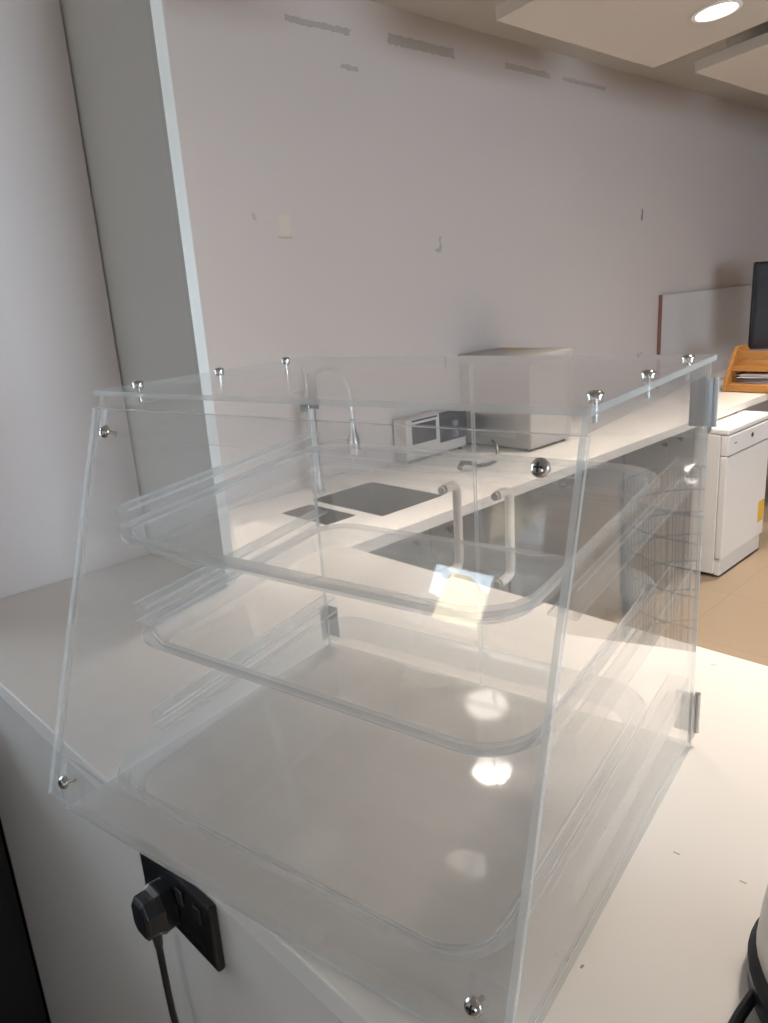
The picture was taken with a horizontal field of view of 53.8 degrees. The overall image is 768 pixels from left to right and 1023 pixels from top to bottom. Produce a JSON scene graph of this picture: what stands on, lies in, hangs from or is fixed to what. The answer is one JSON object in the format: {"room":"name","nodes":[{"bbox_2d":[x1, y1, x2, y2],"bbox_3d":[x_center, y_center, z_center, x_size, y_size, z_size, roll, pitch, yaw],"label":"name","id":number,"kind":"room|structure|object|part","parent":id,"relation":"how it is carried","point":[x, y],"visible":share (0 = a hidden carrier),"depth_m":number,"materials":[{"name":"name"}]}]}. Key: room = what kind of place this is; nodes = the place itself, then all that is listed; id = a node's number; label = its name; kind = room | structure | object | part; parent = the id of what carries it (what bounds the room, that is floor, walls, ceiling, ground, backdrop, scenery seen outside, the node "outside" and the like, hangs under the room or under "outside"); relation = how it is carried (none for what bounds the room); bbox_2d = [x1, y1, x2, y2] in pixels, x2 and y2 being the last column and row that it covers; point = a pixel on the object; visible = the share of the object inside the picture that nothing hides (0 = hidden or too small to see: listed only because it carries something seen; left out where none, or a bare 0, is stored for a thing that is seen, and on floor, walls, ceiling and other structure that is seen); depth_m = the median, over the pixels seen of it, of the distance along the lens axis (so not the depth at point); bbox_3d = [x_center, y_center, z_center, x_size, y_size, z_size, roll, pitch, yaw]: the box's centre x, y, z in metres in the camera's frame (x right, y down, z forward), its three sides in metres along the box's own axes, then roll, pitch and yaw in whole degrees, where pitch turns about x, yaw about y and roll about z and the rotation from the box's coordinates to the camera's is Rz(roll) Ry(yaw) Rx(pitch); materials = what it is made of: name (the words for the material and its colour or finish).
{"room":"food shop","nodes":[
{"label":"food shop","id":0,"kind":"room"},
{"bbox_2d":[0,0,148,598],"bbox_3d":[-0.902,-0.111,1.607,0.480,2.780,0.620,-19,22,-41],"label":"wall","id":1,"kind":"structure","parent":0,"point":[69,493],"depth_m":1.40,"materials":[{"name":"white paint"}]},
{"bbox_2d":[59,0,236,584],"bbox_3d":[-0.618,-0.148,1.666,0.020,2.780,0.922,-19,22,-41],"label":"pillar","id":2,"kind":"structure","parent":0,"point":[118,55],"depth_m":1.34,"materials":[{"name":"paint"}]},
{"bbox_2d":[162,0,767,509],"bbox_3d":[1.426,-1.196,4.764,7.640,2.780,0.120,-19,22,-41],"label":"wall","id":3,"kind":"structure","parent":0,"point":[364,178],"depth_m":3.37,"materials":[{"name":"white paint"}]},
{"bbox_2d":[656,285,758,388],"bbox_3d":[2.480,-1.349,5.677,1.761,0.619,0.024,-19,22,-41],"label":"board","id":4,"kind":"object","parent":3,"relation":"attached to","point":[713,321],"visible":0.82,"depth_m":5.53,"materials":[{"name":"white"}]},
{"bbox_2d":[368,0,767,111],"bbox_3d":[1.215,-1.726,1.486,12.200,0.100,8.000,-19,22,-41],"label":"ceiling","id":5,"kind":"structure","parent":0,"point":[478,15],"depth_m":3.85,"materials":[{"name":"paint"}]},
{"bbox_2d":[495,0,767,67],"bbox_3d":[1.238,-1.855,2.522,1.140,0.234,1.296,-19,22,-41],"label":"ceiling panel","id":6,"kind":"object","parent":5,"relation":"hanging from","point":[651,33],"visible":1,"depth_m":2.85,"materials":[{"name":"paint"}]},
{"bbox_2d":[691,0,742,22],"bbox_3d":[1.248,-1.877,2.838,0.178,0.027,0.179,10,21,40],"label":"recessed light","id":7,"kind":"object","parent":6,"relation":"attached to","point":[720,9],"visible":1,"depth_m":2.83,"materials":[{"name":"white plastic"}]},
{"bbox_2d":[694,32,767,94],"bbox_3d":[2.285,-2.183,3.395,1.140,0.234,1.296,-19,22,-41],"label":"ceiling panel","id":8,"kind":"object","parent":5,"relation":"hanging from","point":[744,64],"visible":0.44,"depth_m":3.49,"materials":[{"name":"paint"}]},
{"bbox_2d":[603,462,767,665],"bbox_3d":[1.404,1.013,2.288,12.000,0.060,8.000,-19,22,-41],"label":"floor","id":9,"kind":"structure","parent":0,"point":[726,613],"depth_m":3.89,"materials":[{"name":"beige plastic"}]},
{"bbox_2d":[0,832,47,1022],"bbox_3d":[-1.132,0.841,1.405,0.705,1.100,0.580,-19,22,-41],"label":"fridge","id":10,"kind":"object","parent":9,"relation":"on","point":[21,1001],"visible":1,"depth_m":1.43,"materials":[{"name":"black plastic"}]},
{"bbox_2d":[0,521,767,1022],"bbox_3d":[0.536,0.902,0.680,0.700,1.170,3.000,-19,22,-41],"label":"countertop","id":11,"kind":"structure","parent":9,"relation":"on","point":[646,907],"depth_m":0.86,"materials":[{"name":"white laminate"}]},
{"bbox_3d":[0.341,1.005,0.424,0.018,1.142,2.882,-19,22,-41],"label":"panel","id":12,"kind":"part","parent":11,"relation":"part of","materials":[{"name":"white laminate"}]},
{"bbox_2d":[137,837,224,971],"bbox_3d":[-0.212,0.401,0.778,0.012,0.078,0.146,-19,22,-41],"label":"wall socket","id":13,"kind":"object","parent":11,"relation":"attached to","point":[198,924],"visible":0.94,"depth_m":0.75,"materials":[{"name":"black plastic"}]},
{"bbox_2d":[131,877,180,1022],"bbox_3d":[-0.195,0.911,0.917,0.034,1.095,0.060,-19,22,-41],"label":"plug","id":14,"kind":"object","parent":13,"relation":"in","point":[155,911],"visible":1,"depth_m":0.77,"materials":[{"name":"black plastic"}]},
{"bbox_2d":[174,886,184,906],"bbox_3d":[-0.204,0.385,0.757,0.004,0.018,0.012,-19,22,-41],"label":"switch","id":15,"kind":"object","parent":13,"relation":"attached to","point":[179,891],"depth_m":0.75,"materials":[{"name":"black plastic"}]},
{"bbox_2d":[192,904,202,925],"bbox_3d":[-0.181,0.391,0.733,0.004,0.018,0.012,-19,22,-41],"label":"switch","id":16,"kind":"object","parent":13,"relation":"attached to","point":[197,909],"depth_m":0.73,"materials":[{"name":"black plastic"}]},
{"bbox_2d":[58,354,718,1017],"bbox_3d":[-0.005,0.078,0.767,0.532,0.430,0.487,8,20,35],"label":"display case","id":17,"kind":"object","parent":11,"relation":"on","point":[305,377],"visible":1,"depth_m":0.74,"materials":[{"name":"clear plastic"}]},
{"bbox_3d":[-0.109,0.123,0.630,0.528,0.382,0.132,8,20,35],"label":"panel","id":18,"kind":"part","parent":17,"relation":"part of","materials":[{"name":"clear plastic"}]},
{"bbox_3d":[-0.082,-0.064,0.631,0.511,0.026,0.016,8,20,35],"label":"rail","id":19,"kind":"part","parent":17,"relation":"part of","materials":[{"name":"clear plastic"}]},
{"bbox_2d":[117,715,645,954],"bbox_3d":[-0.001,0.244,0.805,0.461,0.051,0.395,8,20,35],"label":"display tray","id":20,"kind":"object","parent":17,"relation":"in","point":[301,876],"visible":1,"depth_m":0.62,"materials":[{"name":"clear plastic"}]},
{"bbox_2d":[121,482,647,624],"bbox_3d":[0.002,-0.001,0.761,0.466,0.047,0.351,8,20,35],"label":"display tray","id":21,"kind":"object","parent":17,"relation":"in","point":[617,518],"visible":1,"depth_m":0.62,"materials":[{"name":"clear plastic"}]},
{"bbox_2d":[141,587,655,756],"bbox_3d":[0.010,0.105,0.793,0.466,0.047,0.347,8,20,35],"label":"display tray","id":22,"kind":"object","parent":17,"relation":"in","point":[561,700],"visible":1,"depth_m":0.66,"materials":[{"name":"clear plastic"}]},
{"bbox_3d":[0.009,-0.134,0.745,0.527,0.005,0.320,8,20,35],"label":"lid","id":23,"kind":"part","parent":17,"relation":"part of","materials":[{"name":"clear plastic"}]},
{"bbox_3d":[0.089,0.022,0.970,0.012,0.124,0.037,8,20,35],"label":"door handle","id":24,"kind":"part","parent":17,"relation":"part of","materials":[{"name":"beige plastic"}]},
{"bbox_3d":[0.149,0.030,0.927,0.012,0.124,0.037,8,20,35],"label":"door handle","id":25,"kind":"part","parent":17,"relation":"part of","materials":[{"name":"beige plastic"}]},
{"bbox_2d":[728,885,767,1022],"bbox_3d":[0.336,0.248,0.415,0.266,0.256,0.333,9,21,37],"label":"kettle","id":26,"kind":"object","parent":11,"relation":"on","point":[756,997],"visible":1,"depth_m":0.53,"materials":[{"name":"black plastic"}]},
{"bbox_2d":[368,500,508,592],"bbox_3d":[-0.009,0.421,3.007,0.900,0.858,0.638,-19,22,-41],"label":"base cabinet","id":27,"kind":"object","parent":9,"relation":"on","point":[433,549],"visible":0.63,"depth_m":2.86,"materials":[{"name":"grey laminate"}]},
{"bbox_3d":[0.023,0.470,2.650,0.446,0.749,0.018,-19,22,-41],"label":"cupboard door","id":28,"kind":"part","parent":27,"relation":"part of","materials":[{"name":"grey wood"}]},
{"bbox_3d":[0.115,0.105,2.625,0.028,0.028,0.030,-19,22,-41],"label":"knob","id":29,"kind":"part","parent":27,"relation":"part of","materials":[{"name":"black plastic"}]},
{"bbox_3d":[0.239,0.063,2.739,0.028,0.028,0.030,-19,22,-41],"label":"knob","id":30,"kind":"part","parent":27,"relation":"part of","materials":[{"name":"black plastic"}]},
{"bbox_3d":[0.343,0.362,2.945,0.446,0.749,0.018,-19,22,-41],"label":"cupboard door","id":31,"kind":"part","parent":27,"relation":"part of","materials":[{"name":"grey wood"}]},
{"bbox_2d":[508,455,622,618],"bbox_3d":[0.640,0.200,3.607,0.900,0.858,0.638,-19,22,-41],"label":"base cabinet","id":32,"kind":"object","parent":9,"relation":"on","point":[554,520],"visible":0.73,"depth_m":3.38,"materials":[{"name":"grey laminate"}]},
{"bbox_2d":[228,370,767,551],"bbox_3d":[1.158,-0.439,4.060,5.215,0.040,0.723,-19,22,-41],"label":"countertop","id":33,"kind":"structure","parent":32,"relation":"on","point":[623,426],"depth_m":3.29,"materials":[{"name":"white laminate"}]},
{"bbox_2d":[308,390,360,493],"bbox_3d":[-0.195,-0.324,3.005,0.235,0.509,0.088,4,18,26],"label":"tap","id":34,"kind":"object","parent":33,"relation":"on","point":[354,448],"visible":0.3,"depth_m":3.02,"materials":[{"name":"metal"}]},
{"bbox_3d":[-0.210,-0.146,3.084,0.103,0.034,0.018,-8,17,-12],"label":"lever","id":35,"kind":"part","parent":34,"relation":"part of","materials":[{"name":"metal"}]},
{"bbox_3d":[-0.190,-0.276,2.998,0.203,0.031,0.043,4,18,26],"label":"holder arm","id":36,"kind":"part","parent":34,"relation":"part of","materials":[{"name":"metal"}]},
{"bbox_2d":[283,482,441,524],"bbox_3d":[-0.089,0.055,2.922,0.520,0.179,0.410,-19,22,-41],"label":"sink","id":37,"kind":"object","parent":33,"relation":"in","point":[374,498],"visible":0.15,"depth_m":3.11,"materials":[{"name":"metal"}]},
{"bbox_3d":[-0.238,0.073,2.806,0.146,0.129,0.270,-19,22,-41],"label":"half bowl","id":38,"kind":"part","parent":37,"relation":"part of","materials":[{"name":"grey metal"}]},
{"bbox_3d":[-0.023,0.032,2.983,0.336,0.179,0.410,-19,22,-41],"label":"bowl","id":39,"kind":"part","parent":37,"relation":"part of","materials":[{"name":"grey metal"}]},
{"bbox_2d":[393,406,466,463],"bbox_3d":[0.232,-0.367,3.597,0.430,0.205,0.093,-19,22,-41],"label":"toaster oven","id":40,"kind":"object","parent":33,"relation":"on","point":[417,436],"visible":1,"depth_m":3.54,"materials":[{"name":"white metal"}]},
{"bbox_3d":[0.180,-0.347,3.509,0.230,0.183,0.010,-19,22,-41],"label":"oven door","id":41,"kind":"part","parent":40,"relation":"part of","materials":[{"name":"white metal"}]},
{"bbox_3d":[0.186,-0.427,3.488,0.170,0.007,0.003,-19,22,-41],"label":"door trim","id":42,"kind":"part","parent":40,"relation":"part of","materials":[{"name":"silver metal"}]},
{"bbox_3d":[0.187,-0.367,3.503,0.163,0.093,0.001,-19,22,-41],"label":"door glass","id":43,"kind":"part","parent":40,"relation":"part of","materials":[{"name":"black glass"}]},
{"bbox_3d":[0.333,-0.419,3.646,0.197,0.143,0.010,-19,22,-41],"label":"control panel","id":44,"kind":"part","parent":40,"relation":"part of","materials":[{"name":"grey metal"}]},
{"bbox_2d":[457,439,498,469],"bbox_3d":[0.421,-0.246,3.326,0.278,0.094,0.071,-19,22,-41],"label":"cable","id":45,"kind":"object","parent":33,"relation":"on","point":[462,463],"visible":1,"depth_m":3.31,"materials":[{"name":"black plastic"}]},
{"bbox_2d":[457,348,572,451],"bbox_3d":[0.649,-0.564,3.734,0.354,0.449,0.432,-19,22,-41],"label":"microwave","id":46,"kind":"object","parent":33,"relation":"on","point":[528,415],"visible":0.82,"depth_m":3.61,"materials":[{"name":"grey metal"}]},
{"bbox_3d":[0.527,-0.415,3.662,0.001,0.100,0.270,-19,22,-41],"label":"vent panel","id":47,"kind":"part","parent":46,"relation":"part of","materials":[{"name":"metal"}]},
{"bbox_3d":[0.649,-0.553,3.738,0.340,0.403,0.420,-19,22,-41],"label":"casing","id":48,"kind":"part","parent":46,"relation":"part of","materials":[{"name":"white metal"}]},
{"bbox_2d":[722,344,767,392],"bbox_3d":[2.486,-0.906,4.786,0.359,0.272,0.522,-19,22,-41],"label":"desk organizer","id":49,"kind":"object","parent":33,"relation":"on","point":[739,363],"visible":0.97,"depth_m":4.85,"materials":[{"name":"orange wood"}]},
{"bbox_2d":[726,381,767,392],"bbox_3d":[2.494,-0.802,4.817,0.349,0.046,0.477,-19,22,-41],"label":"shelf","id":50,"kind":"object","parent":49,"relation":"attached to","point":[732,386],"depth_m":4.79,"materials":[{"name":"orange wood"}]},
{"bbox_3d":[2.418,-0.889,4.721,0.020,0.035,0.477,-19,22,-41],"label":"rail","id":51,"kind":"part","parent":49,"relation":"part of","materials":[{"name":"orange wood"}]},
{"bbox_2d":[735,381,767,382],"bbox_3d":[2.473,-0.835,4.833,0.252,0.004,0.368,-19,22,-41],"label":"paper sheet","id":52,"kind":"object","parent":49,"relation":"on","point":[737,381],"visible":0.4,"depth_m":4.83,"materials":[{"name":"white paper"}]},
{"bbox_2d":[735,380,767,381],"bbox_3d":[2.474,-0.846,4.832,0.240,0.004,0.360,-16,20,-37],"label":"paper sheet","id":53,"kind":"object","parent":52,"relation":"on","point":[735,380],"visible":0.27,"depth_m":4.81,"materials":[{"name":"white paper"}]},
{"bbox_2d":[736,378,767,379],"bbox_3d":[2.471,-0.855,4.827,0.360,0.004,0.240,11,22,42],"label":"paper sheet","id":54,"kind":"object","parent":53,"relation":"on","point":[737,378],"visible":0.38,"depth_m":4.82,"materials":[{"name":"white paper"}]},
{"bbox_2d":[736,376,767,377],"bbox_3d":[2.470,-0.865,4.823,0.360,0.004,0.240,10,21,39],"label":"paper sheet","id":55,"kind":"object","parent":54,"relation":"on","point":[739,376],"visible":0.45,"depth_m":4.82,"materials":[{"name":"white paper"}]},
{"bbox_2d":[735,371,767,376],"bbox_3d":[2.472,-0.876,4.822,0.240,0.004,0.360,-17,21,-37],"label":"paper sheet","id":56,"kind":"object","parent":55,"relation":"on","point":[765,374],"visible":0.87,"depth_m":4.87,"materials":[{"name":"white paper"}]},
{"bbox_2d":[735,360,767,365],"bbox_3d":[2.527,-0.943,4.819,0.230,0.018,0.477,-19,22,-41],"label":"shelf","id":57,"kind":"object","parent":49,"relation":"attached to","point":[737,362],"depth_m":4.89,"materials":[{"name":"orange wood"}]},
{"bbox_3d":[2.466,-0.982,4.749,0.020,0.050,0.477,-19,22,-41],"label":"rail","id":58,"kind":"part","parent":49,"relation":"part of","materials":[{"name":"orange wood"}]},
{"bbox_2d":[748,261,767,348],"bbox_3d":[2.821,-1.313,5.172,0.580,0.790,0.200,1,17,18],"label":"monitor","id":59,"kind":"object","parent":33,"relation":"on","point":[758,324],"visible":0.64,"depth_m":5.21,"materials":[{"name":"black plastic"}]},
{"bbox_3d":[0.672,0.250,3.249,0.446,0.749,0.018,-19,22,-41],"label":"cupboard door","id":60,"kind":"part","parent":32,"relation":"part of","materials":[{"name":"grey wood"}]},
{"bbox_3d":[0.764,-0.115,3.224,0.028,0.028,0.030,-19,22,-41],"label":"knob","id":61,"kind":"part","parent":32,"relation":"part of","materials":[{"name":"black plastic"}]},
{"bbox_3d":[0.887,-0.157,3.338,0.028,0.028,0.030,-19,22,-41],"label":"knob","id":62,"kind":"part","parent":32,"relation":"part of","materials":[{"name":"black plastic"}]},
{"bbox_3d":[0.992,0.142,3.544,0.446,0.749,0.018,-19,22,-41],"label":"cupboard door","id":63,"kind":"part","parent":32,"relation":"part of","materials":[{"name":"grey wood"}]},
{"bbox_2d":[607,428,694,615],"bbox_3d":[1.239,-0.003,4.159,0.760,0.858,0.638,-19,22,-41],"label":"base cabinet","id":64,"kind":"object","parent":9,"relation":"on","point":[655,535],"visible":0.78,"depth_m":3.93,"materials":[{"name":"grey laminate"}]},
{"bbox_3d":[1.328,0.028,3.855,0.467,0.749,0.018,-19,22,-41],"label":"cupboard door","id":65,"kind":"part","parent":64,"relation":"part of","materials":[{"name":"grey wood"}]},
{"bbox_3d":[1.599,-0.064,4.104,0.286,0.749,0.018,-19,22,-41],"label":"cupboard door","id":66,"kind":"part","parent":64,"relation":"part of","materials":[{"name":"grey wood"}]},
{"bbox_2d":[676,410,767,575],"bbox_3d":[1.857,-0.152,4.521,0.604,0.836,0.610,-19,22,-41],"label":"dishwasher","id":67,"kind":"object","parent":9,"relation":"on","point":[730,461],"visible":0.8,"depth_m":4.22,"materials":[{"name":"white metal"}]},
{"bbox_3d":[2.054,-0.083,4.334,0.596,0.583,0.040,-19,22,-41],"label":"door","id":68,"kind":"part","parent":67,"relation":"part of","materials":[{"name":"white metal"}]},
{"bbox_3d":[2.031,-0.420,4.234,0.596,0.110,0.042,-19,22,-41],"label":"control panel","id":69,"kind":"part","parent":67,"relation":"part of","materials":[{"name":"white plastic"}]}
]}

